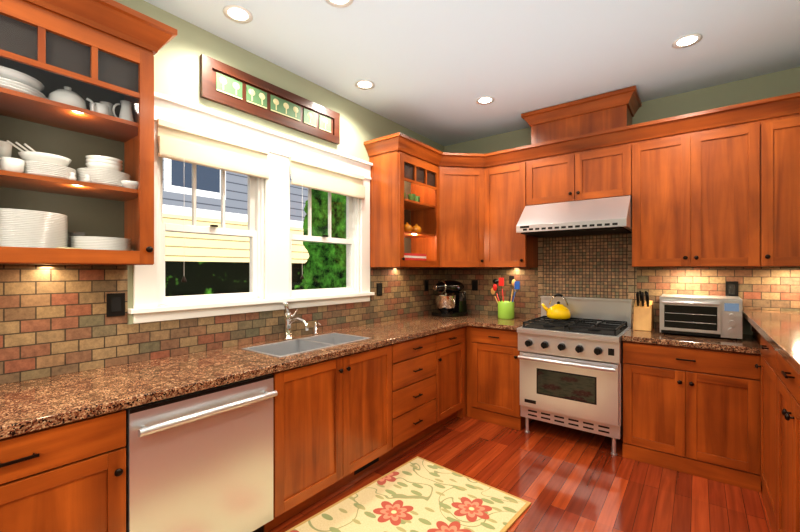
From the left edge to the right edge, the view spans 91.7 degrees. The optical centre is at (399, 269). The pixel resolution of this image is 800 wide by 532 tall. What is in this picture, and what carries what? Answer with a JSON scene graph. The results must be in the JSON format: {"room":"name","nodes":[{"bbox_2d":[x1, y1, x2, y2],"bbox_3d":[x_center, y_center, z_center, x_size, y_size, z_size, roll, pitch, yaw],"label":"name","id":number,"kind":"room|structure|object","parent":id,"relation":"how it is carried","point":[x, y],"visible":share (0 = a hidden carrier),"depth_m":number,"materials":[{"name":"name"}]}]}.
{"room":"kitchen","nodes":[
{"label":"kitchen","id":0,"kind":"room"},
{"bbox_2d":[0,0,443,323],"bbox_3d":[-1.372,-0.023,2.213,0.160,2.840,6.000,0,0,38],"label":"wall","id":1,"kind":"structure","parent":0,"point":[177,67],"depth_m":2.51,"materials":[{"name":"green paint"}]},
{"bbox_2d":[0,0,176,264],"bbox_3d":[-1.612,-0.579,1.435,0.403,1.111,1.315,0,0,38],"label":"open cabinet","id":2,"kind":"object","parent":1,"relation":"attached to","point":[76,132],"visible":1,"depth_m":1.68,"materials":[{"name":"brown wood"}]},
{"bbox_2d":[157,140,263,305],"bbox_3d":[-1.193,-0.308,2.438,0.149,1.020,0.669,0,0,38],"label":"window","id":3,"kind":"structure","parent":1,"relation":"in","point":[254,232],"depth_m":2.48,"materials":[{"name":"white"}]},
{"bbox_2d":[157,119,268,281],"bbox_3d":[-1.094,-0.373,2.362,0.052,0.885,0.679,0,0,38],"label":"blind","id":4,"kind":"object","parent":3,"relation":"attached to","point":[182,143],"visible":0.98,"depth_m":2.31,"materials":[{"name":"beige fabric"}]},
{"bbox_2d":[0,265,444,383],"bbox_3d":[-0.877,0.233,2.714,0.010,0.507,4.598,0,0,38],"label":"backsplash","id":5,"kind":"structure","parent":1,"relation":"attached to","point":[54,320],"depth_m":1.95,"materials":[{"name":"tile"}]},
{"bbox_2d":[106,293,124,316],"bbox_3d":[-1.439,0.177,1.966,0.007,0.116,0.078,0,0,38],"label":"electrical outlet","id":6,"kind":"object","parent":5,"relation":"attached to","point":[115,304],"visible":1,"depth_m":1.96,"materials":[{"name":"black plastic"}]},
{"bbox_2d":[377,283,381,295],"bbox_3d":[-0.189,0.182,3.593,0.007,0.116,0.075,0,0,38],"label":"electrical outlet","id":7,"kind":"object","parent":5,"relation":"attached to","point":[379,289],"visible":1,"depth_m":3.59,"materials":[{"name":"black plastic"}]},
{"bbox_2d":[425,280,427,290],"bbox_3d":[0.289,0.172,4.216,0.007,0.116,0.070,0,0,38],"label":"electrical outlet","id":8,"kind":"object","parent":5,"relation":"attached to","point":[426,285],"visible":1,"depth_m":4.21,"materials":[{"name":"black plastic"}]},
{"bbox_2d":[128,92,374,323],"bbox_3d":[-0.837,-0.336,2.762,0.090,1.235,1.887,0,0,38],"label":"window frame","id":9,"kind":"structure","parent":1,"relation":"in","point":[282,148],"depth_m":2.67,"materials":[{"name":"white wood"}]},
{"bbox_2d":[289,156,364,278],"bbox_3d":[-0.543,-0.373,3.080,0.052,0.885,0.765,0,0,38],"label":"blind","id":10,"kind":"object","parent":9,"relation":"attached to","point":[312,175],"visible":1,"depth_m":3.03,"materials":[{"name":"beige fabric"}]},
{"bbox_2d":[200,54,339,144],"bbox_3d":[-0.842,-1.153,2.745,0.027,0.250,1.110,0,0,38],"label":"framed artwork","id":11,"kind":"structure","parent":1,"relation":"attached to","point":[222,83],"depth_m":2.63,"materials":[{"name":"brown wood"}]},
{"bbox_2d":[289,184,359,297],"bbox_3d":[-0.642,-0.308,3.156,0.149,1.020,0.755,0,0,38],"label":"window","id":12,"kind":"structure","parent":1,"relation":"in","point":[351,241],"depth_m":3.34,"materials":[{"name":"white"}]},
{"bbox_2d":[404,150,439,267],"bbox_3d":[0.452,-0.579,4.135,0.387,1.112,0.722,0,0,38],"label":"upper cabinet","id":13,"kind":"object","parent":1,"relation":"attached to","point":[421,171],"depth_m":3.76,"materials":[{"name":"brown wood"}]},
{"bbox_2d":[144,0,799,145],"bbox_3d":[0.000,-1.493,1.159,3.700,0.100,6.400,0,0,38],"label":"ceiling","id":14,"kind":"structure","parent":0,"point":[434,70],"depth_m":2.53,"materials":[{"name":"white paint"}]},
{"bbox_2d":[223,5,252,23],"bbox_3d":[-0.912,-1.440,2.188,0.156,0.006,0.156,0,0,38],"label":"recessed light","id":15,"kind":"object","parent":14,"relation":"in","point":[238,14],"visible":1,"depth_m":2.19,"materials":[{"name":"white"}]},
{"bbox_2d":[325,0,352,7],"bbox_3d":[-0.324,-1.440,2.051,0.156,0.006,0.156,0,0,38],"label":"recessed light","id":16,"kind":"object","parent":14,"relation":"in","point":[340,3],"visible":1,"depth_m":2.10,"materials":[{"name":"white"}]},
{"bbox_2d":[355,80,374,89],"bbox_3d":[-0.273,-1.440,3.020,0.156,0.006,0.156,0,0,38],"label":"recessed light","id":17,"kind":"object","parent":14,"relation":"in","point":[365,84],"visible":1,"depth_m":3.02,"materials":[{"name":"white"}]},
{"bbox_2d":[476,96,494,104],"bbox_3d":[0.725,-1.440,3.301,0.156,0.006,0.156,0,0,38],"label":"recessed light","id":18,"kind":"object","parent":14,"relation":"in","point":[484,100],"visible":1,"depth_m":3.31,"materials":[{"name":"white"}]},
{"bbox_2d":[672,33,702,48],"bbox_3d":[1.807,-1.440,2.444,0.156,0.006,0.156,0,0,38],"label":"recessed light","id":19,"kind":"object","parent":14,"relation":"in","point":[688,40],"visible":1,"depth_m":2.44,"materials":[{"name":"white"}]},
{"bbox_2d":[268,416,771,531],"bbox_3d":[0.000,1.427,1.159,3.700,0.060,6.400,0,0,38],"label":"floor","id":20,"kind":"structure","parent":0,"point":[562,478],"depth_m":2.54,"materials":[{"name":"brown wood"}]},
{"bbox_2d":[125,374,277,531],"bbox_3d":[-1.067,0.964,1.915,0.679,0.865,0.644,0,0,38],"label":"dishwasher","id":21,"kind":"object","parent":20,"relation":"on","point":[200,461],"visible":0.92,"depth_m":1.72,"materials":[{"name":"silver metal"}]},
{"bbox_2d":[0,326,465,531],"bbox_3d":[-0.625,0.962,2.520,0.646,0.870,4.598,0,0,38],"label":"base cabinet","id":22,"kind":"object","parent":20,"relation":"on","point":[339,422],"visible":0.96,"depth_m":2.17,"materials":[{"name":"brown wood"}]},
{"bbox_2d":[0,313,487,438],"bbox_3d":[-0.626,0.506,2.521,0.643,0.038,4.598,0,0,38],"label":"countertop","id":23,"kind":"structure","parent":22,"relation":"on","point":[27,406],"depth_m":1.77,"materials":[{"name":"stone"}]},
{"bbox_2d":[282,301,308,339],"bbox_3d":[-0.701,0.350,2.677,0.247,0.272,0.135,0,0,38],"label":"faucet","id":24,"kind":"object","parent":23,"relation":"on","point":[288,319],"visible":1,"depth_m":2.70,"materials":[{"name":"silver metal"}]},
{"bbox_2d":[242,333,369,357],"bbox_3d":[-0.588,0.590,2.569,0.386,0.214,0.766,0,0,38],"label":"sink","id":25,"kind":"object","parent":23,"relation":"in","point":[292,347],"visible":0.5,"depth_m":2.64,"materials":[{"name":"silver metal"}]},
{"bbox_2d":[313,323,320,333],"bbox_3d":[-0.625,0.441,2.925,0.076,0.090,0.040,0,0,38],"label":"soap dispenser","id":26,"kind":"object","parent":23,"relation":"on","point":[315,329],"visible":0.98,"depth_m":2.93,"materials":[{"name":"silver metal"}]},
{"bbox_2d":[432,280,467,316],"bbox_3d":[0.531,0.294,4.133,0.320,0.384,0.394,0,0,38],"label":"stand mixer","id":27,"kind":"object","parent":23,"relation":"on","point":[455,305],"visible":1,"depth_m":4.06,"materials":[{"name":"black metal"}]},
{"bbox_2d":[286,456,530,531],"bbox_3d":[-0.174,1.390,1.888,0.870,0.012,1.900,0,0,42],"label":"rug","id":28,"kind":"object","parent":20,"relation":"on","point":[417,494],"visible":0.98,"depth_m":2.27,"materials":[{"name":"beige fabric"}]},
{"bbox_2d":[466,326,532,430],"bbox_3d":[1.019,0.962,3.767,0.530,0.870,0.618,0,0,38],"label":"base cabinet","id":29,"kind":"object","parent":20,"relation":"on","point":[492,361],"depth_m":3.52,"materials":[{"name":"brown wood"}]},
{"bbox_2d":[468,315,539,329],"bbox_3d":[1.026,0.506,3.730,0.472,0.038,0.668,0,0,38],"label":"countertop","id":30,"kind":"structure","parent":29,"relation":"on","point":[492,321],"depth_m":3.60,"materials":[{"name":"stone"}]},
{"bbox_2d":[491,276,519,318],"bbox_3d":[1.063,0.275,3.899,0.315,0.423,0.184,0,0,38],"label":"utensil crock","id":31,"kind":"object","parent":30,"relation":"on","point":[505,309],"visible":1,"depth_m":3.83,"materials":[{"name":"green ceramic"}]},
{"bbox_2d":[517,296,631,455],"bbox_3d":[1.490,0.827,3.309,0.760,1.139,0.738,0,0,38],"label":"range","id":32,"kind":"object","parent":20,"relation":"on","point":[571,372],"visible":0.96,"depth_m":3.09,"materials":[{"name":"silver metal"}]},
{"bbox_2d":[541,294,570,319],"bbox_3d":[1.424,0.330,3.551,0.258,0.226,0.208,0,0,38],"label":"kettle","id":33,"kind":"object","parent":32,"relation":"on","point":[558,310],"visible":1,"depth_m":3.48,"materials":[{"name":"yellow metal"}]},
{"bbox_2d":[622,341,760,491],"bbox_3d":[2.144,0.962,2.903,0.760,0.870,0.618,0,0,38],"label":"base cabinet","id":34,"kind":"object","parent":20,"relation":"on","point":[692,411],"depth_m":2.63,"materials":[{"name":"brown wood"}]},
{"bbox_2d":[622,313,743,352],"bbox_3d":[2.101,0.412,2.919,0.676,0.226,0.643,0,0,38],"label":"countertop","id":35,"kind":"structure","parent":34,"relation":"on","point":[654,336],"depth_m":2.71,"materials":[{"name":"stone"}]},
{"bbox_2d":[633,291,653,330],"bbox_3d":[1.996,0.329,3.183,0.124,0.315,0.238,0,0,38],"label":"knife block","id":36,"kind":"object","parent":35,"relation":"on","point":[643,318],"visible":1,"depth_m":3.13,"materials":[{"name":"brown wood"}]},
{"bbox_2d":[660,294,741,339],"bbox_3d":[2.240,0.344,2.910,0.470,0.285,0.424,0,0,38],"label":"toaster oven","id":37,"kind":"object","parent":35,"relation":"on","point":[709,315],"visible":1,"depth_m":2.77,"materials":[{"name":"silver metal"}]},
{"bbox_2d":[751,325,754,337],"bbox_3d":[2.679,0.867,2.464,0.598,1.060,0.662,0,0,38],"label":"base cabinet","id":38,"kind":"object","parent":20,"relation":"on","point":[752,328],"depth_m":2.43,"materials":[{"name":"brown wood"}]},
{"bbox_2d":[755,329,770,525],"bbox_3d":[2.275,0.867,1.955,0.618,1.060,0.758,0,0,38],"label":"base cabinet","id":39,"kind":"object","parent":20,"relation":"on","point":[765,348],"depth_m":2.24,"materials":[{"name":"brown wood"}]},
{"bbox_2d":[771,346,799,531],"bbox_3d":[1.838,0.867,1.386,0.618,1.060,0.924,0,0,38],"label":"base cabinet","id":40,"kind":"object","parent":20,"relation":"on","point":[780,428],"depth_m":1.76,"materials":[{"name":"brown wood"}]},
{"bbox_2d":[742,309,799,374],"bbox_3d":[1.787,0.411,1.361,0.668,0.228,3.498,0,0,38],"label":"countertop","id":41,"kind":"structure","parent":40,"relation":"on","point":[781,329],"depth_m":2.03,"materials":[{"name":"stone"}]},
{"bbox_2d":[444,67,799,335],"bbox_3d":[1.876,-0.023,3.601,3.620,2.840,0.160,0,0,38],"label":"wall","id":42,"kind":"structure","parent":0,"point":[779,83],"depth_m":3.11,"materials":[{"name":"green paint"}]},
{"bbox_2d":[440,151,487,267],"bbox_3d":[0.716,-0.579,3.932,0.396,1.112,0.722,0,0,38],"label":"upper cabinet","id":43,"kind":"object","parent":42,"relation":"attached to","point":[463,176],"depth_m":3.83,"materials":[{"name":"brown wood"}]},
{"bbox_2d":[488,146,537,267],"bbox_3d":[1.076,-0.579,3.868,0.468,1.112,0.388,0,0,38],"label":"upper cabinet","id":44,"kind":"object","parent":42,"relation":"attached to","point":[508,168],"depth_m":3.72,"materials":[{"name":"brown wood"}]},
{"bbox_2d":[528,134,583,205],"bbox_3d":[1.466,-0.864,3.594,0.485,0.542,0.348,0,0,38],"label":"upper cabinet","id":45,"kind":"object","parent":42,"relation":"attached to","point":[556,167],"depth_m":3.44,"materials":[{"name":"brown wood"}]},
{"bbox_2d":[516,195,631,237],"bbox_3d":[1.530,-0.452,3.377,0.842,0.274,0.586,0,0,38],"label":"range hood","id":46,"kind":"object","parent":42,"relation":"attached to","point":[609,215],"visible":0.98,"depth_m":3.20,"materials":[{"name":"silver metal"}]},
{"bbox_2d":[528,90,635,145],"bbox_3d":[1.619,-1.284,3.488,0.770,0.304,0.326,0,0,38],"label":"upper cabinet","id":47,"kind":"object","parent":42,"relation":"attached to","point":[605,111],"depth_m":3.31,"materials":[{"name":"brown wood"}]},
{"bbox_2d":[584,126,631,199],"bbox_3d":[1.755,-0.864,3.372,0.484,0.542,0.348,0,0,38],"label":"upper cabinet","id":48,"kind":"object","parent":42,"relation":"attached to","point":[607,153],"depth_m":3.19,"materials":[{"name":"brown wood"}]},
{"bbox_2d":[445,233,799,327],"bbox_3d":[1.819,-0.052,3.534,3.266,1.076,0.012,0,0,38],"label":"backsplash","id":49,"kind":"structure","parent":42,"relation":"attached to","point":[593,266],"depth_m":3.50,"materials":[{"name":"tile"}]},
{"bbox_2d":[472,280,477,290],"bbox_3d":[0.826,0.172,4.286,0.070,0.116,0.007,0,0,38],"label":"electrical outlet","id":50,"kind":"object","parent":49,"relation":"attached to","point":[474,285],"visible":1,"depth_m":4.28,"materials":[{"name":"black plastic"}]},
{"bbox_2d":[725,281,737,295],"bbox_3d":[2.539,0.147,2.970,0.075,0.116,0.007,0,0,38],"label":"electrical outlet","id":51,"kind":"object","parent":49,"relation":"attached to","point":[731,288],"visible":0.81,"depth_m":2.97,"materials":[{"name":"black plastic"}]},
{"bbox_2d":[632,111,703,266],"bbox_3d":[2.121,-0.579,3.091,0.437,1.112,0.348,0,0,38],"label":"upper cabinet","id":52,"kind":"object","parent":42,"relation":"attached to","point":[668,153],"depth_m":2.94,"materials":[{"name":"brown wood"}]},
{"bbox_2d":[704,98,775,266],"bbox_3d":[2.397,-0.579,2.879,0.499,1.112,0.348,0,0,38],"label":"upper cabinet","id":53,"kind":"object","parent":42,"relation":"attached to","point":[718,187],"depth_m":2.69,"materials":[{"name":"brown wood"}]},
{"bbox_2d":[776,92,799,266],"bbox_3d":[2.754,-0.579,2.605,0.650,1.112,0.348,0,0,38],"label":"upper cabinet","id":54,"kind":"object","parent":42,"relation":"attached to","point":[788,105],"depth_m":2.55,"materials":[{"name":"brown wood"}]},
{"label":"outside","id":55,"kind":"structure","parent":0,"visible":0},
{"bbox_2d":[163,158,345,295],"bbox_3d":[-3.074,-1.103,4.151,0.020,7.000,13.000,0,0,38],"label":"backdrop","id":56,"kind":"structure","parent":55,"point":[199,260],"depth_m":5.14,"materials":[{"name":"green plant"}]}
]}

